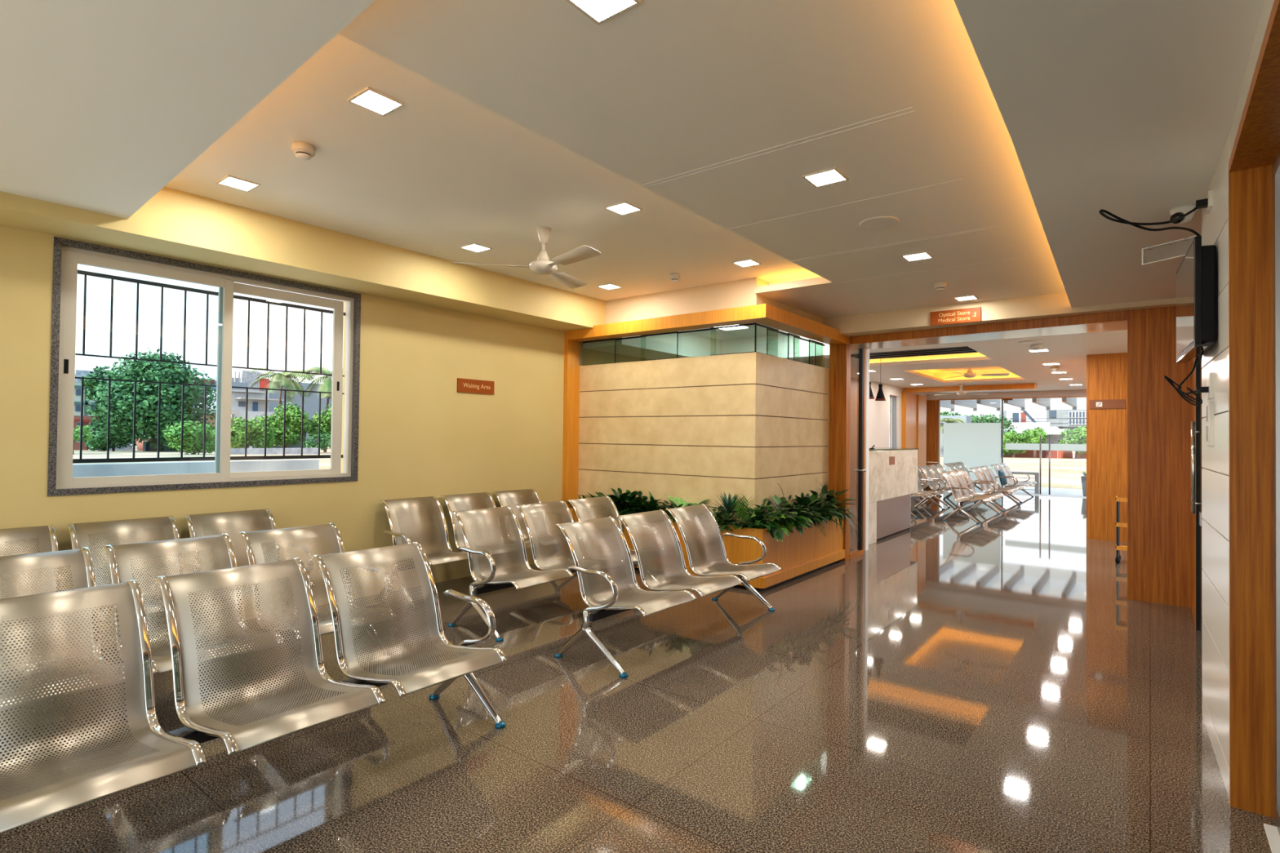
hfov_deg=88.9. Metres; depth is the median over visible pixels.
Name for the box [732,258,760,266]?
recessed light
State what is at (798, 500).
potted plant
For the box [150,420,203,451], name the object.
leafy bush
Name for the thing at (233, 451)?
wall
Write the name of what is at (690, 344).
glass panel
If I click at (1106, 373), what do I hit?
wall
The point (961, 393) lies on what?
ceiling fan
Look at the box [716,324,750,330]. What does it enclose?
recessed light
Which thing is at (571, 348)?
trim
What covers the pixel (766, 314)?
trim
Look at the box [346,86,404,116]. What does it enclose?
recessed light
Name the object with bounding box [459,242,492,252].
recessed light
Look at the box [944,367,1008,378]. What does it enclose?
ceiling fan
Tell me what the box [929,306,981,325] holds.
sign
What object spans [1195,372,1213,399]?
wall socket
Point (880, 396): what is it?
pendant lamp
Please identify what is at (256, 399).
house
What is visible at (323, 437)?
leafy bush
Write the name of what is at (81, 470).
wall
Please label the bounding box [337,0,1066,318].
ceiling
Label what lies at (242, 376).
building
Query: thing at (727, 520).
potted plant
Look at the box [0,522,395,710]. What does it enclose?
bench
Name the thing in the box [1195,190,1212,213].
wall socket
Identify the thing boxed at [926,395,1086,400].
trim
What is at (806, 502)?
potted plant
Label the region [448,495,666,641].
bench
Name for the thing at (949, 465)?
bench
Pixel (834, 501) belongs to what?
potted plant
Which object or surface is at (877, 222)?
ceiling speaker
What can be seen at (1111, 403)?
wall sign
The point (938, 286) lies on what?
smoke detector
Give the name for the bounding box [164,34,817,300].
ceiling
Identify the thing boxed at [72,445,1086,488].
ground
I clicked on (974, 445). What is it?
glass door
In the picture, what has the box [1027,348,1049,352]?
recessed light
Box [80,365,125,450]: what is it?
leafy tree
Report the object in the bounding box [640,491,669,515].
potted plant
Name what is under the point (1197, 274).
television
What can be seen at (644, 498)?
potted plant
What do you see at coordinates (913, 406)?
wall
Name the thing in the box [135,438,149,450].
round planter
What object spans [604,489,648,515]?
potted plant
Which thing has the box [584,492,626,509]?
potted plant
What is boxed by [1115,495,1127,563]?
trolley
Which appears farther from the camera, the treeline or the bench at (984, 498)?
the treeline
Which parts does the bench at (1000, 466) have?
armrest, rail, leg, armrest, leg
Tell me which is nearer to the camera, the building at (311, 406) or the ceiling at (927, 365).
the ceiling at (927, 365)
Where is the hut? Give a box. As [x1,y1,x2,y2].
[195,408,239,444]
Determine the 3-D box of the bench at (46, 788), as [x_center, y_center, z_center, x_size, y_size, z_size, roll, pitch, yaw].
[-1.408,0.980,2.480,0.723,0.801,1.885,0,-1,38]
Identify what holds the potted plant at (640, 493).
in the planter box
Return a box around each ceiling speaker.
[858,216,899,229]
[1017,340,1042,343]
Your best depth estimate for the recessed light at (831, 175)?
3.31 m
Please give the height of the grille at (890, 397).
1.850 m
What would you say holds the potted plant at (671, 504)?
in the planter box
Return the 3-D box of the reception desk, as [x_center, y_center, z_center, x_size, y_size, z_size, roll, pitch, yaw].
[3.341,0.924,9.364,0.630,1.222,2.340,0,-1,38]
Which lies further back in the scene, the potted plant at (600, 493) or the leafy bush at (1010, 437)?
the leafy bush at (1010, 437)
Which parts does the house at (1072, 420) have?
door, door, stair rail, balcony rail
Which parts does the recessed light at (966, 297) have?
light panel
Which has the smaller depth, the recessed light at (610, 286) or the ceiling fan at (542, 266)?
the ceiling fan at (542, 266)
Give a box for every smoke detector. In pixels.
[291,141,315,159]
[669,273,679,282]
[933,281,947,291]
[1030,344,1042,350]
[1050,366,1058,371]
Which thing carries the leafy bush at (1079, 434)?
on the ground
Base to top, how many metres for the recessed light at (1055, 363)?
0.007 m
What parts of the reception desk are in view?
glass, name plate, panel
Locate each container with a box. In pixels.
[142,441,150,451]
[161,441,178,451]
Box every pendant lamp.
[869,382,874,399]
[875,364,885,400]
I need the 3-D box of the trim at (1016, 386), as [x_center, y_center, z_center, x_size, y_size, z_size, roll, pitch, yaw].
[7.359,-0.852,14.707,2.680,0.110,0.300,0,-1,38]
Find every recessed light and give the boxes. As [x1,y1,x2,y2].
[216,174,261,191]
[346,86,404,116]
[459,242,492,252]
[565,0,641,25]
[596,283,622,289]
[604,201,642,215]
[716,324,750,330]
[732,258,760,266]
[801,167,848,187]
[901,251,933,261]
[953,294,978,301]
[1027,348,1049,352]
[1041,362,1060,364]
[1051,371,1067,373]
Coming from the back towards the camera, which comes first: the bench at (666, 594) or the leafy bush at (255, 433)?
the leafy bush at (255, 433)
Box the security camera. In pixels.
[1168,204,1198,223]
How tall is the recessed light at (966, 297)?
0.007 m
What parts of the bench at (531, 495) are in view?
armrest, leg, rail, rail, rail, rail, rail, rail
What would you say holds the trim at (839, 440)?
attached to the wall partition at (692, 429)
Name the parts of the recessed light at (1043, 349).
light panel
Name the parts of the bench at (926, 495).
leg, armrest, rail, leg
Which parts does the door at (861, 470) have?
frame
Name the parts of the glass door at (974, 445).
pull handle, pull handle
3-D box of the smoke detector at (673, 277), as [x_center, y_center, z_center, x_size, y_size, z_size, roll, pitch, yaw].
[0.315,-1.354,5.956,0.090,0.066,0.090,0,-1,38]
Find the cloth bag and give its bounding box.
[998,469,1007,484]
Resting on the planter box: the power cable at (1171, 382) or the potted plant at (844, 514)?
the potted plant at (844, 514)
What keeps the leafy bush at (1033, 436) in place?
on the ground
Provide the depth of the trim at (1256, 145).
2.42 m
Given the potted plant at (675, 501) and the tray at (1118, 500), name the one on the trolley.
the tray at (1118, 500)
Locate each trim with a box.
[561,339,580,558]
[564,303,848,344]
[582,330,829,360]
[828,343,850,560]
[848,310,1127,344]
[850,320,1127,349]
[902,383,1036,393]
[925,400,938,490]
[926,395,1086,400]
[1228,0,1279,817]
[1263,823,1279,852]
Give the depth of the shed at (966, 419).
135.42 m
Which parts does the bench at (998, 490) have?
armrest, rail, rail, rail, leg, rail, rail, rail, armrest, leg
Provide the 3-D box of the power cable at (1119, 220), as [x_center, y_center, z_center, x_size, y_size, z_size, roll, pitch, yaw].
[2.359,-0.954,2.974,0.547,0.139,0.076,1,-1,-10]
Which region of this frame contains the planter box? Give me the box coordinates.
[565,508,844,591]
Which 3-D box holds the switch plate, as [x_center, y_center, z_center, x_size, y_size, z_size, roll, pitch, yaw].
[2.571,-0.013,2.944,0.020,0.200,0.175,0,-1,38]
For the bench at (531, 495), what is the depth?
5.71 m
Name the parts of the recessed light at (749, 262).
light panel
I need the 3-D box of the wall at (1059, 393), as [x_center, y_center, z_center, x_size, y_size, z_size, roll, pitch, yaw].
[9.307,-0.786,16.305,4.020,0.150,0.120,0,-1,38]
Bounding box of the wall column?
[1127,306,1191,608]
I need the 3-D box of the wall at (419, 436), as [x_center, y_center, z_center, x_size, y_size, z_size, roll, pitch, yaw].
[-2.549,-0.093,5.232,0.200,3.000,11.100,0,-1,38]
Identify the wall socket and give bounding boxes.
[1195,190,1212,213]
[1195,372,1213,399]
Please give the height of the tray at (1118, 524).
0.045 m
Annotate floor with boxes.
[0,484,1275,852]
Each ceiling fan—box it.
[453,226,600,288]
[934,383,987,395]
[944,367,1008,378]
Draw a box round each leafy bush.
[72,425,93,454]
[84,417,139,451]
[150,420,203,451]
[162,420,215,454]
[214,415,276,448]
[300,433,330,450]
[1000,430,1027,457]
[1019,426,1047,457]
[1057,424,1086,458]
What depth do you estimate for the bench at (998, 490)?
13.35 m
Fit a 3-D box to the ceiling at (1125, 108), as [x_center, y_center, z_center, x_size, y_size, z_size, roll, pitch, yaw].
[2.402,-1.190,3.114,1.052,0.155,6.040,0,-1,38]
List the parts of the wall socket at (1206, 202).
plate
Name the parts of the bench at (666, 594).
leg, leg post, armrest, rail, leg, rail, rail, rail, rail, leg, rail, armrest, leg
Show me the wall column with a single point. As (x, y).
(1159, 558)
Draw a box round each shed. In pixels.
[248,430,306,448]
[940,415,971,456]
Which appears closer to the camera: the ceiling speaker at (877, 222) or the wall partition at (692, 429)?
the ceiling speaker at (877, 222)
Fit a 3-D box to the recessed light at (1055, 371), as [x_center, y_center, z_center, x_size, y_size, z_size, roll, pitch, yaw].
[7.365,-0.951,11.467,0.224,0.007,0.224,0,-1,38]
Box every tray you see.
[1115,495,1127,502]
[1115,520,1127,527]
[1115,543,1127,551]
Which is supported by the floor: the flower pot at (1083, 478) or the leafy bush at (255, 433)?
the flower pot at (1083, 478)
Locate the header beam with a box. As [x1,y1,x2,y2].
[822,292,1176,336]
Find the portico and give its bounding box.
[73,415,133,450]
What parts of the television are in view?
casing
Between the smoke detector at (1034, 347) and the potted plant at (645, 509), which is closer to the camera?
the potted plant at (645, 509)
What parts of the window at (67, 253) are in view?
sash, sash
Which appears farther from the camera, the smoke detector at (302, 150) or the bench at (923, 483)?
the bench at (923, 483)
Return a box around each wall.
[0,225,651,666]
[72,459,319,477]
[230,448,318,454]
[869,380,926,474]
[901,392,926,494]
[926,389,1086,399]
[1000,449,1086,458]
[1086,352,1127,542]
[1190,357,1195,627]
[1201,133,1230,798]
[1230,0,1274,155]
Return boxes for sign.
[457,377,494,394]
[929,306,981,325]
[1089,399,1124,408]
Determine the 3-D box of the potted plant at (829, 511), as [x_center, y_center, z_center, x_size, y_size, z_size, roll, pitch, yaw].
[1.815,0.850,6.500,0.468,0.431,0.307,1,-1,-45]
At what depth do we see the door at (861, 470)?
7.67 m
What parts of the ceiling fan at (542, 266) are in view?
blade, motor, rod, blade, blade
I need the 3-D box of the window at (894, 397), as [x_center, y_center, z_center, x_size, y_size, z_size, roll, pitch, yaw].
[5.708,0.218,14.957,0.110,1.850,0.700,0,-1,38]
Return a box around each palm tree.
[248,367,313,417]
[299,366,342,452]
[940,417,964,433]
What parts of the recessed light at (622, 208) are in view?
light panel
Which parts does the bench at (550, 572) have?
leg, leg post, armrest, rail, leg, rail, rail, rail, rail, leg, rail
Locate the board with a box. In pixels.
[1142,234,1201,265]
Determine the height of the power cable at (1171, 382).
0.245 m
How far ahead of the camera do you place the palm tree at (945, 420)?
129.54 m
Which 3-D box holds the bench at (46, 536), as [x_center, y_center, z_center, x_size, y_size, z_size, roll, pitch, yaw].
[-2.971,0.982,3.874,0.723,0.801,1.885,0,-1,38]
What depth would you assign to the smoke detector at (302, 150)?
3.33 m
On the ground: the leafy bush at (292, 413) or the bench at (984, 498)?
the leafy bush at (292, 413)
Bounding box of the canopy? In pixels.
[940,397,1086,411]
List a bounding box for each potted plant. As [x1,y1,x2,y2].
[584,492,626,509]
[587,487,639,516]
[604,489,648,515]
[613,490,648,517]
[616,496,663,515]
[630,499,664,513]
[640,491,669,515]
[644,502,672,513]
[657,500,688,522]
[663,494,708,507]
[697,504,725,525]
[708,493,745,513]
[713,510,734,524]
[715,508,738,532]
[724,494,759,527]
[734,502,781,533]
[751,497,799,542]
[760,494,815,535]
[774,495,828,528]
[792,492,845,523]
[805,491,846,537]
[805,493,841,520]
[809,484,857,521]
[815,479,859,540]
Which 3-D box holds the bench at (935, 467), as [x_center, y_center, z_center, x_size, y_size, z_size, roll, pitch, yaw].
[6.557,1.238,13.951,0.723,0.801,1.885,0,-1,38]
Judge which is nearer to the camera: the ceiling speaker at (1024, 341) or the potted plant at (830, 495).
the potted plant at (830, 495)
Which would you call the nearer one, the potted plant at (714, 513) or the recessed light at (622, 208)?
the recessed light at (622, 208)
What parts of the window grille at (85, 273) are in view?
rail, rail, rail, rail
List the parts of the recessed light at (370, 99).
light panel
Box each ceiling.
[0,0,375,218]
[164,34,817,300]
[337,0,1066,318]
[681,322,791,340]
[869,329,1127,394]
[954,0,1263,307]
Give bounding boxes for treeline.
[121,411,985,448]
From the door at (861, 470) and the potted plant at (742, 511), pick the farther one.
the door at (861, 470)
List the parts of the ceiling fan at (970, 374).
motor, blade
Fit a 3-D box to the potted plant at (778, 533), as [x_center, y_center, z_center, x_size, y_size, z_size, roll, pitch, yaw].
[1.281,0.848,5.939,0.405,0.349,0.589,0,-1,38]
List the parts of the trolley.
post, post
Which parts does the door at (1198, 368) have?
pull handle, frame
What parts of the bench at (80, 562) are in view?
rail, rail, rail, rail, leg, rail, armrest, leg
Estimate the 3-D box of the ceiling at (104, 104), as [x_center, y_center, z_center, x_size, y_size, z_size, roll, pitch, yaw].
[-1.993,-1.402,0.535,5.600,0.307,3.937,0,-1,38]
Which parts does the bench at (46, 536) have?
rail, rail, rail, rail, rail, armrest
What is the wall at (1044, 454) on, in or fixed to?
on the ground
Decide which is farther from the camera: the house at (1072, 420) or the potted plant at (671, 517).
the house at (1072, 420)
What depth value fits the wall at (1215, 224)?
2.74 m
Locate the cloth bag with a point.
(1003, 481)
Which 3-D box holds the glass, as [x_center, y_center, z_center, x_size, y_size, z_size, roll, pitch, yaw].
[0.736,-0.806,7.372,2.180,0.273,1.710,0,-1,38]
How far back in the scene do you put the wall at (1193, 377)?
5.06 m
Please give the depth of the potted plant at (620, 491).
6.74 m
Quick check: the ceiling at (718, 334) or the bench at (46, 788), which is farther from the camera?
the ceiling at (718, 334)
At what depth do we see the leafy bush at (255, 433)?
72.84 m
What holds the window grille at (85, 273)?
in the wall at (419, 436)
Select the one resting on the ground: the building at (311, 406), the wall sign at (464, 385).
the building at (311, 406)
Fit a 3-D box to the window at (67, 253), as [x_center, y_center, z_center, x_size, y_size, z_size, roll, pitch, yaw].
[-2.942,-0.341,4.649,0.118,1.538,1.912,0,-1,38]
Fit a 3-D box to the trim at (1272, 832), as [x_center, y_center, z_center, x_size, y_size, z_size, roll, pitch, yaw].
[1.938,1.407,1.896,0.082,0.006,1.025,0,-1,38]
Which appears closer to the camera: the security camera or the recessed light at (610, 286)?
the security camera
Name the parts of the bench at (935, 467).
leg, armrest, rail, rail, leg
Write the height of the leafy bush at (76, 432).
2.779 m
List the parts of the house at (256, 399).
door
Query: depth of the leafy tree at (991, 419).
144.54 m
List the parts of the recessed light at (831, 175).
light panel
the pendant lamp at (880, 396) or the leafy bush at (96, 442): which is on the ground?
the leafy bush at (96, 442)
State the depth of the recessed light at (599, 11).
2.01 m
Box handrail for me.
[1007,471,1039,493]
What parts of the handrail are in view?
rail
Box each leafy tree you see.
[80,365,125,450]
[84,346,216,452]
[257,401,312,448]
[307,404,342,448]
[940,411,983,422]
[971,413,1017,437]
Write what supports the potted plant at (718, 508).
in the planter box
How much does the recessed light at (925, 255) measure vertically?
0.007 m
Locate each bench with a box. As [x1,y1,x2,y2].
[0,508,314,638]
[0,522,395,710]
[0,541,507,833]
[375,488,582,610]
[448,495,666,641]
[554,503,781,678]
[911,476,948,518]
[914,466,943,502]
[917,463,973,507]
[938,469,1004,524]
[943,462,990,497]
[968,465,1023,511]
[990,462,1037,502]
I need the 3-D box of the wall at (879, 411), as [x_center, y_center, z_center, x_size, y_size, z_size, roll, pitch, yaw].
[4.445,0.107,13.439,0.350,3.000,10.550,0,-1,38]
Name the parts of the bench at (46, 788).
rail, rail, rail, rail, leg, rail, armrest, leg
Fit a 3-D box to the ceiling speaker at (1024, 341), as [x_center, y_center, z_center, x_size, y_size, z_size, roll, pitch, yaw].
[4.757,-1.029,7.960,0.260,0.012,0.259,0,-1,38]
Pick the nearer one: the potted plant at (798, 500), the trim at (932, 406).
the potted plant at (798, 500)
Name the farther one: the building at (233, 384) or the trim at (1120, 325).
the building at (233, 384)
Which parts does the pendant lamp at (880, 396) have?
lamp shade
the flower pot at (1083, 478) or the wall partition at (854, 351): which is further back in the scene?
the flower pot at (1083, 478)
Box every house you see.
[197,389,284,448]
[999,409,1086,439]
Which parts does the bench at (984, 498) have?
leg, leg post, armrest, rail, leg, rail, rail, leg, rail, rail, rail, armrest, leg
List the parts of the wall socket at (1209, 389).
plate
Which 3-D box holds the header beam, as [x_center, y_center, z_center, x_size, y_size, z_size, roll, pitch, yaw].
[3.432,-1.259,6.303,3.357,0.500,0.270,0,-1,38]
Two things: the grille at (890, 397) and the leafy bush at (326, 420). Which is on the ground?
the leafy bush at (326, 420)
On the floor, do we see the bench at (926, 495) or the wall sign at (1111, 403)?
the bench at (926, 495)
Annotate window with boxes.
[47,236,360,496]
[889,395,896,447]
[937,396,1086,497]
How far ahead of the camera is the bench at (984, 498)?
11.43 m
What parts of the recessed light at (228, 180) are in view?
light panel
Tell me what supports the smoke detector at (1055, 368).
attached to the ceiling at (927, 365)
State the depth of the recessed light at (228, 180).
3.87 m
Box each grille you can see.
[72,269,345,463]
[889,397,891,447]
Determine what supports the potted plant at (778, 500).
in the planter box
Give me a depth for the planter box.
6.22 m
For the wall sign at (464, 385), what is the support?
attached to the wall at (419, 436)
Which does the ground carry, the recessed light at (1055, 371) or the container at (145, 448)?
the container at (145, 448)
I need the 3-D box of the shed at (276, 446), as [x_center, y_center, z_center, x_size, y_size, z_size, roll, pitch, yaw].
[-45.204,1.768,81.000,3.600,2.720,6.000,0,-1,38]
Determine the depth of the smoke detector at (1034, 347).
8.20 m
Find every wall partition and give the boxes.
[577,351,829,528]
[797,346,869,551]
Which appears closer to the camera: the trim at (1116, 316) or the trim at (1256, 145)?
the trim at (1256, 145)
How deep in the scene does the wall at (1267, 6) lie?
1.96 m
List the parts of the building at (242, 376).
red panel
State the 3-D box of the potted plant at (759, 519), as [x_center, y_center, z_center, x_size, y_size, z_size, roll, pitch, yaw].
[1.011,0.821,5.824,0.451,0.258,0.286,0,-1,38]
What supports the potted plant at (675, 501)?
on the planter box
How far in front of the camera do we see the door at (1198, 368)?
4.61 m
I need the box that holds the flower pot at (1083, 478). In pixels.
[1080,471,1086,496]
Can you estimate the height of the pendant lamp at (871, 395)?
0.865 m
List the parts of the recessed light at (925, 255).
light panel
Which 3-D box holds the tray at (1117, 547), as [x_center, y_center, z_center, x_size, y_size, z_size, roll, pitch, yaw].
[5.481,1.357,7.319,0.230,0.045,0.270,0,-1,38]
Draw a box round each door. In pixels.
[849,346,866,559]
[1191,357,1203,639]
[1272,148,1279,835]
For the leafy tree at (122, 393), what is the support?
on the ground
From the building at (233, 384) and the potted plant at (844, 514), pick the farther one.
the building at (233, 384)
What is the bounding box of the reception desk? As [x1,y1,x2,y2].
[868,447,917,545]
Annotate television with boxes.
[1176,235,1217,363]
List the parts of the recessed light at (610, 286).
light panel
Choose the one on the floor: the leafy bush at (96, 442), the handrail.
the handrail
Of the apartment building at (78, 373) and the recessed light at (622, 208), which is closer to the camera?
the recessed light at (622, 208)
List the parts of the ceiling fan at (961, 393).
motor, blade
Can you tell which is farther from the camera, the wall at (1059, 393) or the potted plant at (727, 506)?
the wall at (1059, 393)
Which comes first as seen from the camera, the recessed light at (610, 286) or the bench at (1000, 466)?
the recessed light at (610, 286)
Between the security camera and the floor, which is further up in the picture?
the security camera
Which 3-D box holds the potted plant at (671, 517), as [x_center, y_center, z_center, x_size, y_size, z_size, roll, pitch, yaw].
[0.292,0.842,6.382,0.390,0.208,0.291,0,-1,38]
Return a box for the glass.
[582,322,825,367]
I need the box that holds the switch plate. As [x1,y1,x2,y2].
[1206,400,1214,445]
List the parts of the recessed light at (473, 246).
light panel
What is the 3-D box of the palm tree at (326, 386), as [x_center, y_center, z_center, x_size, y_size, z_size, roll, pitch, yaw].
[-42.217,-2.246,88.851,7.404,11.891,7.338,0,-1,38]
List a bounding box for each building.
[74,369,108,447]
[177,378,248,421]
[205,370,269,396]
[268,381,342,445]
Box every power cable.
[1098,207,1200,235]
[1164,351,1204,405]
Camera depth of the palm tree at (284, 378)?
85.35 m

